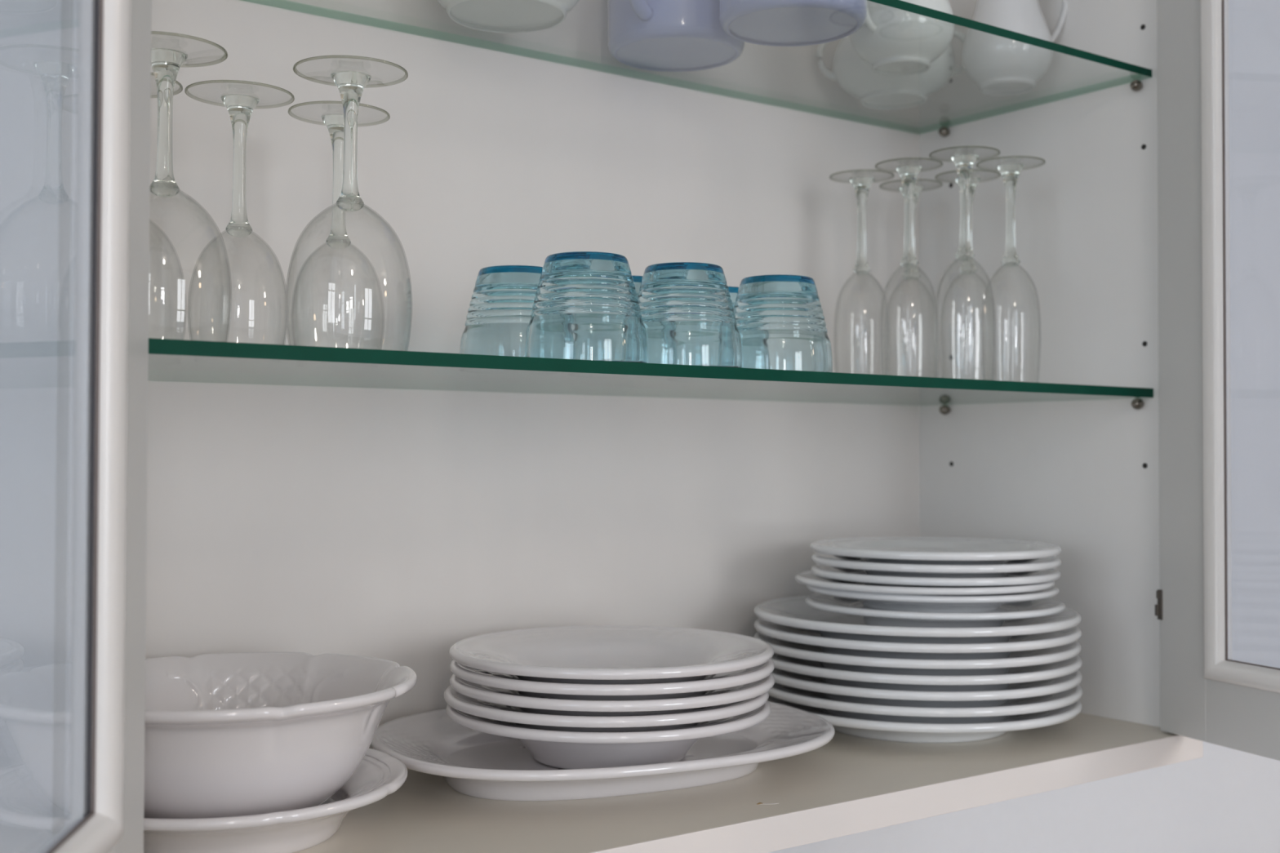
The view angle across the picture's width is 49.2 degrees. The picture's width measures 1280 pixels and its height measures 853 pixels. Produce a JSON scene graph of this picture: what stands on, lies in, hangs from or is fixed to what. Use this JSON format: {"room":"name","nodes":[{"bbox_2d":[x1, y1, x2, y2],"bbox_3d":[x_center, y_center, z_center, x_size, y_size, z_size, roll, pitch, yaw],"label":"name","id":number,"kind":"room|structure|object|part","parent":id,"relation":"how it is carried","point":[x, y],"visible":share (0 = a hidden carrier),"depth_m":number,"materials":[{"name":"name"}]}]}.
{"room":"kitchen","nodes":[
{"label":"kitchen","id":0,"kind":"room"},
{"bbox_2d":[768,0,1279,852],"bbox_3d":[-0.342,0.318,1.202,6.500,2.660,0.120,1,-1,-36],"label":"wall","id":1,"kind":"structure","parent":0,"point":[1225,800],"depth_m":2.01,"materials":[{"name":"white paint"}]},
{"bbox_2d":[0,0,1279,852],"bbox_3d":[0.064,-0.227,0.925,1.225,1.059,0.806,1,-1,-36],"label":"upper cabinet","id":2,"kind":"object","parent":1,"relation":"attached to","point":[141,518],"visible":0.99,"depth_m":1.24,"materials":[{"name":"paint"}]},
{"bbox_3d":[-0.395,-0.232,0.870,0.020,1.014,0.355,1,-1,-36],"label":"panel","id":3,"kind":"part","parent":2,"relation":"part of","materials":[{"name":"paint"}]},
{"bbox_3d":[-0.249,-0.232,0.526,0.020,0.997,0.478,0,-1,-7],"label":"door","id":4,"kind":"part","parent":2,"relation":"part of","materials":[{"name":"paint"}]},
{"bbox_2d":[143,748,408,852],"bbox_3d":[-0.279,0.257,0.951,0.238,0.040,0.238,1,-1,-36],"label":"underplate","id":5,"kind":"object","parent":2,"relation":"on","point":[379,775],"visible":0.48,"depth_m":0.88,"materials":[{"name":"ceramic"}]},
{"bbox_2d":[143,652,417,818],"bbox_3d":[-0.279,0.217,0.952,0.250,0.093,0.250,1,-1,-31],"label":"serving bowl","id":6,"kind":"object","parent":5,"relation":"on","point":[237,734],"visible":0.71,"depth_m":0.89,"materials":[{"name":"ceramic"}]},
{"bbox_3d":[-0.087,-0.223,1.302,0.986,1.014,0.018,1,-1,-36],"label":"panel","id":7,"kind":"part","parent":2,"relation":"part of","materials":[{"name":"paint"}]},
{"bbox_2d":[370,701,835,801],"bbox_3d":[-0.028,0.262,1.134,0.374,0.038,0.291,1,-1,-25],"label":"platter","id":8,"kind":"object","parent":2,"relation":"on","point":[473,763],"visible":0.67,"depth_m":1.08,"materials":[{"name":"ceramic"}]},
{"bbox_2d":[445,701,771,769],"bbox_3d":[-0.025,0.242,1.120,0.259,0.043,0.259,1,-1,-20],"label":"plate","id":9,"kind":"object","parent":8,"relation":"on","point":[562,749],"visible":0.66,"depth_m":1.04,"materials":[{"name":"ceramic"}]},
{"bbox_2d":[444,684,768,731],"bbox_3d":[-0.027,0.231,1.120,0.259,0.043,0.259,1,-1,-38],"label":"plate","id":10,"kind":"object","parent":9,"relation":"on","point":[460,702],"visible":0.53,"depth_m":1.02,"materials":[{"name":"ceramic"}]},
{"bbox_2d":[449,673,774,715],"bbox_3d":[-0.022,0.219,1.120,0.259,0.043,0.259,0,-1,13],"label":"plate","id":11,"kind":"object","parent":10,"relation":"on","point":[548,705],"visible":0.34,"depth_m":1.02,"materials":[{"name":"ceramic"}]},
{"bbox_2d":[449,658,774,700],"bbox_3d":[-0.022,0.208,1.121,0.259,0.043,0.259,-1,-1,35],"label":"plate","id":12,"kind":"object","parent":11,"relation":"on","point":[632,691],"visible":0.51,"depth_m":1.02,"materials":[{"name":"ceramic"}]},
{"bbox_2d":[448,625,773,684],"bbox_3d":[-0.023,0.197,1.121,0.259,0.043,0.259,0,-1,13],"label":"plate","id":13,"kind":"object","parent":12,"relation":"on","point":[588,654],"visible":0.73,"depth_m":1.17,"materials":[{"name":"ceramic"}]},
{"bbox_2d":[147,337,1153,405],"bbox_3d":[0.006,-0.037,1.169,0.984,0.009,0.298,1,-1,-36],"label":"glass shelf","id":14,"kind":"object","parent":2,"relation":"on","point":[169,360],"visible":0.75,"depth_m":1.05,"materials":[{"name":"glass"}]},
{"bbox_2d":[149,71,186,339],"bbox_3d":[-0.365,-0.145,0.988,0.088,0.198,0.088,0,-1,29],"label":"wine glass","id":15,"kind":"object","parent":14,"relation":"on","point":[180,83],"visible":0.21,"depth_m":0.99,"materials":[{"name":"clear glass"}]},
{"bbox_2d":[149,218,186,339],"bbox_3d":[-0.365,-0.100,0.987,0.085,0.110,0.085,0,-1,29],"label":"bowl","id":16,"kind":"object","parent":15,"relation":"on","point":[149,219],"depth_m":0.99,"materials":[{"name":"clear glass"}]},
{"bbox_2d":[150,31,231,342],"bbox_3d":[-0.308,-0.146,0.905,0.085,0.198,0.085,0,-1,-10],"label":"wine glass","id":17,"kind":"object","parent":14,"relation":"on","point":[166,64],"visible":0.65,"depth_m":0.90,"materials":[{"name":"clear glass"}]},
{"bbox_3d":[-0.308,-0.195,0.906,0.028,0.093,0.028,0,-1,-3],"label":"stem","id":18,"kind":"part","parent":17,"relation":"part of","materials":[{"name":"clear glass"}]},
{"bbox_2d":[179,189,231,342],"bbox_3d":[-0.308,-0.102,0.904,0.085,0.110,0.085,0,-1,-3],"label":"bowl","id":19,"kind":"object","parent":17,"relation":"on","point":[180,189],"depth_m":0.91,"materials":[{"name":"clear glass"}]},
{"bbox_2d":[184,80,294,344],"bbox_3d":[-0.281,-0.140,0.982,0.074,0.189,0.074,0,-1,-2],"label":"wine glass","id":20,"kind":"object","parent":14,"relation":"on","point":[240,108],"visible":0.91,"depth_m":0.98,"materials":[{"name":"clear glass"}]},
{"bbox_2d":[187,230,288,344],"bbox_3d":[-0.282,-0.093,0.981,0.068,0.095,0.068,1,-1,-36],"label":"bowl","id":21,"kind":"object","parent":20,"relation":"on","point":[240,233],"depth_m":0.98,"materials":[{"name":"clear glass"}]},
{"bbox_3d":[-0.281,-0.182,0.982,0.026,0.098,0.026,1,-1,-36],"label":"stem","id":22,"kind":"part","parent":20,"relation":"part of","materials":[{"name":"clear glass"}]},
{"bbox_2d":[288,100,390,349],"bbox_3d":[-0.224,-0.139,1.037,0.074,0.189,0.074,0,-1,-15],"label":"wine glass","id":23,"kind":"object","parent":14,"relation":"on","point":[338,238],"visible":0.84,"depth_m":1.03,"materials":[{"name":"clear glass"}]},
{"bbox_3d":[-0.224,-0.180,1.038,0.026,0.098,0.026,0,-1,-3],"label":"stem","id":24,"kind":"part","parent":23,"relation":"part of","materials":[{"name":"clear glass"}]},
{"bbox_2d":[290,242,384,349],"bbox_3d":[-0.224,-0.092,1.036,0.068,0.095,0.068,0,-1,-3],"label":"bowl","id":25,"kind":"object","parent":23,"relation":"on","point":[334,245],"depth_m":1.03,"materials":[{"name":"clear glass"}]},
{"bbox_2d":[284,54,412,351],"bbox_3d":[-0.199,-0.145,0.957,0.085,0.198,0.085,0,-1,7],"label":"wine glass","id":26,"kind":"object","parent":14,"relation":"on","point":[351,85],"visible":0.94,"depth_m":0.95,"materials":[{"name":"clear glass"}]},
{"bbox_2d":[284,201,412,351],"bbox_3d":[-0.199,-0.101,0.956,0.085,0.110,0.085,1,-1,-36],"label":"bowl","id":27,"kind":"object","parent":26,"relation":"on","point":[344,206],"depth_m":0.95,"materials":[{"name":"clear glass"}]},
{"bbox_3d":[-0.198,-0.194,0.958,0.028,0.093,0.028,1,-1,-36],"label":"stem","id":28,"kind":"part","parent":26,"relation":"part of","materials":[{"name":"clear glass"}]},
{"bbox_2d":[459,265,542,356],"bbox_3d":[-0.095,-0.082,1.082,0.089,0.078,0.089,0,-1,2],"label":"tumbler","id":29,"kind":"object","parent":14,"relation":"on","point":[498,318],"visible":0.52,"depth_m":1.05,"materials":[{"name":"blue glass"}]},
{"bbox_2d":[524,251,647,363],"bbox_3d":[-0.039,-0.084,1.009,0.089,0.078,0.089,1,-1,-36],"label":"tumbler","id":30,"kind":"object","parent":14,"relation":"on","point":[586,306],"visible":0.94,"depth_m":0.98,"materials":[{"name":"teal glass"}]},
{"bbox_2d":[631,275,642,293],"bbox_3d":[-0.014,-0.081,1.139,0.089,0.078,0.089,1,-1,-20],"label":"tumbler","id":31,"kind":"object","parent":14,"relation":"on","point":[637,279],"visible":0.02,"depth_m":1.11,"materials":[{"name":"blue glass"}]},
{"bbox_3d":[-0.014,-0.078,1.139,0.089,0.072,0.089,0,-1,-15],"label":"glass","id":32,"kind":"part","parent":31,"relation":"part of","materials":[{"name":"blue glass"}]},
{"bbox_2d":[637,262,742,368],"bbox_3d":[0.033,-0.082,1.062,0.089,0.078,0.089,0,-1,20],"label":"tumbler","id":33,"kind":"object","parent":14,"relation":"on","point":[688,316],"visible":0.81,"depth_m":1.03,"materials":[{"name":"blue glass"}]},
{"bbox_2d":[728,286,738,307],"bbox_3d":[0.068,-0.079,1.210,0.089,0.078,0.089,1,-1,-32],"label":"tumbler","id":34,"kind":"object","parent":14,"relation":"on","point":[733,291],"visible":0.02,"depth_m":1.18,"materials":[{"name":"blue glass"}]},
{"bbox_3d":[0.068,-0.076,1.210,0.089,0.072,0.089,1,-1,-32],"label":"glass","id":35,"kind":"part","parent":34,"relation":"part of","materials":[{"name":"blue glass"}]},
{"bbox_2d":[733,274,832,372],"bbox_3d":[0.111,-0.081,1.133,0.089,0.078,0.089,0,-1,20],"label":"tumbler","id":36,"kind":"object","parent":14,"relation":"on","point":[781,325],"visible":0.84,"depth_m":1.10,"materials":[{"name":"blue glass"}]},
{"bbox_2d":[829,168,894,375],"bbox_3d":[0.225,-0.145,1.415,0.065,0.219,0.065,0,-1,24],"label":"champagne flute","id":37,"kind":"object","parent":14,"relation":"on","point":[861,185],"visible":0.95,"depth_m":1.41,"materials":[{"name":"clear glass"}]},
{"bbox_3d":[0.225,-0.202,1.417,0.026,0.098,0.026,1,-1,-28],"label":"stem","id":38,"kind":"part","parent":37,"relation":"part of","materials":[{"name":"clear glass"}]},
{"bbox_2d":[833,274,889,375],"bbox_3d":[0.225,-0.097,1.415,0.056,0.123,0.056,1,-1,-28],"label":"bowl","id":39,"kind":"object","parent":37,"relation":"on","point":[857,274],"depth_m":1.41,"materials":[{"name":"clear glass"}]},
{"bbox_2d":[875,157,942,377],"bbox_3d":[0.262,-0.146,1.359,0.065,0.219,0.065,-1,-1,36],"label":"champagne flute","id":40,"kind":"object","parent":14,"relation":"on","point":[908,175],"visible":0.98,"depth_m":1.36,"materials":[{"name":"clear glass"}]},
{"bbox_3d":[0.262,-0.203,1.361,0.026,0.098,0.026,0,-1,29],"label":"stem","id":41,"kind":"part","parent":40,"relation":"part of","materials":[{"name":"clear glass"}]},
{"bbox_2d":[880,265,938,377],"bbox_3d":[0.262,-0.098,1.359,0.056,0.123,0.056,0,-1,29],"label":"bowl","id":42,"kind":"object","parent":40,"relation":"on","point":[904,266],"depth_m":1.35,"materials":[{"name":"clear glass"}]},
{"bbox_2d":[879,178,942,373],"bbox_3d":[0.283,-0.144,1.462,0.065,0.219,0.065,0,-1,8],"label":"champagne flute","id":43,"kind":"object","parent":14,"relation":"on","point":[910,273],"visible":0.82,"depth_m":1.46,"materials":[{"name":"clear glass"}]},
{"bbox_3d":[0.284,-0.201,1.463,0.026,0.098,0.026,-1,-1,37],"label":"stem","id":44,"kind":"part","parent":43,"relation":"part of","materials":[{"name":"clear glass"}]},
{"bbox_2d":[884,278,938,373],"bbox_3d":[0.283,-0.096,1.461,0.056,0.123,0.056,-1,-1,37],"label":"bowl","id":45,"kind":"object","parent":43,"relation":"on","point":[907,279],"depth_m":1.46,"materials":[{"name":"clear glass"}]},
{"bbox_2d":[928,145,1000,377],"bbox_3d":[0.304,-0.147,1.308,0.065,0.219,0.065,0,-1,20],"label":"champagne flute","id":46,"kind":"object","parent":14,"relation":"on","point":[964,163],"visible":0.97,"depth_m":1.30,"materials":[{"name":"clear glass"}]},
{"bbox_3d":[0.304,-0.204,1.309,0.026,0.098,0.026,1,-1,-36],"label":"stem","id":47,"kind":"part","parent":46,"relation":"part of","materials":[{"name":"clear glass"}]},
{"bbox_2d":[933,257,995,377],"bbox_3d":[0.304,-0.099,1.307,0.056,0.123,0.056,1,-1,-36],"label":"bowl","id":48,"kind":"object","parent":46,"relation":"on","point":[963,259],"depth_m":1.30,"materials":[{"name":"clear glass"}]},
{"bbox_2d":[934,168,1000,375],"bbox_3d":[0.332,-0.145,1.413,0.065,0.219,0.065,1,-1,-38],"label":"champagne flute","id":49,"kind":"object","parent":14,"relation":"on","point":[967,267],"visible":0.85,"depth_m":1.41,"materials":[{"name":"clear glass"}]},
{"bbox_3d":[0.332,-0.202,1.414,0.026,0.098,0.026,0,-1,5],"label":"stem","id":50,"kind":"part","parent":49,"relation":"part of","materials":[{"name":"clear glass"}]},
{"bbox_2d":[939,273,996,375],"bbox_3d":[0.332,-0.097,1.412,0.056,0.123,0.056,0,-1,5],"label":"bowl","id":51,"kind":"object","parent":49,"relation":"on","point":[962,273],"depth_m":1.41,"materials":[{"name":"clear glass"}]},
{"bbox_2d":[975,155,1045,382],"bbox_3d":[0.358,-0.146,1.351,0.065,0.219,0.065,1,-1,-28],"label":"champagne flute","id":52,"kind":"object","parent":14,"relation":"on","point":[1010,173],"visible":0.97,"depth_m":1.35,"materials":[{"name":"clear glass"}]},
{"bbox_3d":[0.358,-0.203,1.352,0.026,0.098,0.026,0,-1,-3],"label":"stem","id":53,"kind":"part","parent":52,"relation":"part of","materials":[{"name":"clear glass"}]},
{"bbox_2d":[981,265,1040,382],"bbox_3d":[0.358,-0.098,1.350,0.056,0.123,0.056,0,-1,-3],"label":"bowl","id":54,"kind":"object","parent":52,"relation":"on","point":[1002,265],"depth_m":1.35,"materials":[{"name":"clear glass"}]},
{"bbox_2d":[767,695,1082,743],"bbox_3d":[0.263,0.271,1.340,0.307,0.030,0.307,-1,-2,43],"label":"dinner plate","id":55,"kind":"object","parent":2,"relation":"on","point":[895,731],"visible":0.35,"depth_m":1.23,"materials":[{"name":"white ceramic"}]},
{"bbox_2d":[768,682,1082,723],"bbox_3d":[0.264,0.258,1.340,0.314,0.030,0.314,0,-1,14],"label":"dinner plate","id":56,"kind":"object","parent":55,"relation":"on","point":[804,697],"visible":0.39,"depth_m":1.23,"materials":[{"name":"white ceramic"}]},
{"bbox_2d":[771,667,1082,707],"bbox_3d":[0.264,0.244,1.341,0.307,0.030,0.307,-1,-2,42],"label":"dinner plate","id":57,"kind":"object","parent":56,"relation":"on","point":[1049,686],"visible":0.43,"depth_m":1.23,"materials":[{"name":"white ceramic"}]},
{"bbox_2d":[771,653,1082,691],"bbox_3d":[0.264,0.230,1.341,0.307,0.030,0.307,0,-1,20],"label":"dinner plate","id":58,"kind":"object","parent":57,"relation":"on","point":[811,668],"visible":0.4,"depth_m":1.24,"materials":[{"name":"white ceramic"}]},
{"bbox_2d":[753,631,1081,675],"bbox_3d":[0.263,0.217,1.342,0.307,0.030,0.307,1,-1,-20],"label":"dinner plate","id":59,"kind":"object","parent":58,"relation":"on","point":[804,651],"visible":0.47,"depth_m":1.24,"materials":[{"name":"white ceramic"}]},
{"bbox_2d":[754,617,1081,659],"bbox_3d":[0.263,0.203,1.342,0.307,0.030,0.307,0,-1,2],"label":"dinner plate","id":60,"kind":"object","parent":59,"relation":"on","point":[803,636],"visible":0.47,"depth_m":1.24,"materials":[{"name":"white ceramic"}]},
{"bbox_2d":[753,595,1081,644],"bbox_3d":[0.263,0.190,1.342,0.307,0.030,0.307,1,-1,-35],"label":"dinner plate","id":61,"kind":"object","parent":60,"relation":"on","point":[792,611],"visible":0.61,"depth_m":1.25,"materials":[{"name":"white ceramic"}]},
{"bbox_2d":[804,592,1066,627],"bbox_3d":[0.280,0.178,1.335,0.243,0.027,0.243,0,-1,10],"label":"dessert plate","id":62,"kind":"object","parent":61,"relation":"on","point":[1049,606],"visible":0.61,"depth_m":1.27,"materials":[{"name":"white ceramic"}]},
{"bbox_2d":[806,585,1059,613],"bbox_3d":[0.278,0.161,1.335,0.236,0.021,0.236,1,-1,-26],"label":"dessert plate","id":63,"kind":"object","parent":62,"relation":"on","point":[912,603],"visible":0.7,"depth_m":1.25,"materials":[{"name":"white ceramic"}]},
{"bbox_2d":[795,570,1055,595],"bbox_3d":[0.270,0.154,1.335,0.243,0.021,0.243,0,-1,15],"label":"dessert plate","id":64,"kind":"object","parent":63,"relation":"on","point":[808,578],"visible":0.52,"depth_m":1.23,"materials":[{"name":"white ceramic"}]},
{"bbox_2d":[810,564,1061,587],"bbox_3d":[0.281,0.146,1.339,0.234,0.022,0.234,0,-1,27],"label":"dessert plate","id":65,"kind":"object","parent":64,"relation":"on","point":[822,571],"visible":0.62,"depth_m":1.25,"materials":[{"name":"white ceramic"}]},
{"bbox_2d":[811,552,1062,577],"bbox_3d":[0.282,0.135,1.340,0.234,0.022,0.234,0,-1,23],"label":"dessert plate","id":66,"kind":"object","parent":65,"relation":"on","point":[842,562],"visible":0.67,"depth_m":1.25,"materials":[{"name":"white ceramic"}]},
{"bbox_2d":[810,537,1062,564],"bbox_3d":[0.281,0.123,1.340,0.235,0.022,0.235,0,-1,22],"label":"dessert plate","id":67,"kind":"object","parent":66,"relation":"on","point":[900,550],"visible":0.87,"depth_m":1.33,"materials":[{"name":"white ceramic"}]},
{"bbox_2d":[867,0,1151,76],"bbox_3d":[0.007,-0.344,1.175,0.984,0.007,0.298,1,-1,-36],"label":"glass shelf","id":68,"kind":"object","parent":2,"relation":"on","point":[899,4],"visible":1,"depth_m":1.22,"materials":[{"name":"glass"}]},
{"bbox_2d":[436,0,579,32],"bbox_3d":[-0.113,-0.384,1.184,0.140,0.072,0.140,1,-1,-36],"label":"bowl","id":69,"kind":"object","parent":68,"relation":"on","point":[491,15],"visible":1,"depth_m":1.19,"materials":[{"name":"ceramic"}]},
{"bbox_2d":[607,0,745,71],"bbox_3d":[0.027,-0.394,1.296,0.142,0.097,0.128,1,-1,-25],"label":"mug","id":70,"kind":"object","parent":68,"relation":"on","point":[656,35],"visible":0.97,"depth_m":1.26,"materials":[{"name":"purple ceramic"}]},
{"bbox_3d":[-0.001,-0.395,1.228,0.014,0.070,0.037,0,-1,26],"label":"handle","id":71,"kind":"part","parent":70,"relation":"part of","materials":[{"name":"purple ceramic"}]},
{"bbox_2d":[719,0,866,46],"bbox_3d":[0.128,-0.395,1.219,0.128,0.097,0.142,1,-2,-45],"label":"mug","id":72,"kind":"object","parent":68,"relation":"on","point":[777,23],"visible":1,"depth_m":1.20,"materials":[{"name":"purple ceramic"}]},
{"bbox_2d":[816,29,965,109],"bbox_3d":[0.267,-0.408,1.471,0.128,0.133,0.128,1,-2,-44],"label":"teapot","id":73,"kind":"object","parent":68,"relation":"on","point":[855,77],"visible":0.58,"depth_m":1.44,"materials":[{"name":"ceramic"}]},
{"bbox_3d":[0.198,-0.392,1.478,0.024,0.051,0.007,0,-1,6],"label":"handle","id":74,"kind":"part","parent":73,"relation":"part of","materials":[{"name":"ceramic"}]},
{"bbox_3d":[0.335,-0.391,1.462,0.024,0.051,0.007,0,-1,6],"label":"handle","id":75,"kind":"part","parent":73,"relation":"part of","materials":[{"name":"ceramic"}]},
{"bbox_2d":[848,0,954,76],"bbox_3d":[0.252,-0.407,1.346,0.100,0.127,0.100,0,-1,-4],"label":"sugar bowl","id":76,"kind":"object","parent":68,"relation":"on","point":[895,42],"visible":0.91,"depth_m":1.31,"materials":[{"name":"ceramic"}]},
{"bbox_3d":[0.213,-0.395,1.304,0.007,0.051,0.024,-1,-2,43],"label":"handle","id":77,"kind":"part","parent":76,"relation":"part of","materials":[{"name":"ceramic"}]},
{"bbox_2d":[961,0,1068,95],"bbox_3d":[0.374,-0.402,1.419,0.090,0.119,0.095,-1,-1,41],"label":"milk jug","id":78,"kind":"object","parent":68,"relation":"on","point":[999,65],"visible":0.94,"depth_m":1.39,"materials":[{"name":"white ceramic"}]},
{"bbox_3d":[0.419,-0.423,1.424,0.037,0.075,0.006,0,-1,-8],"label":"handle","id":79,"kind":"part","parent":78,"relation":"part of","materials":[{"name":"white ceramic"}]},
{"bbox_3d":[0.418,-0.218,1.462,0.020,1.014,0.355,1,-1,-36],"label":"panel","id":80,"kind":"part","parent":2,"relation":"part of","materials":[{"name":"paint"}]},
{"bbox_3d":[0.586,-0.219,1.095,0.020,0.997,0.478,1,-1,-22],"label":"door","id":81,"kind":"part","parent":2,"relation":"part of","materials":[{"name":"paint"}]}
]}

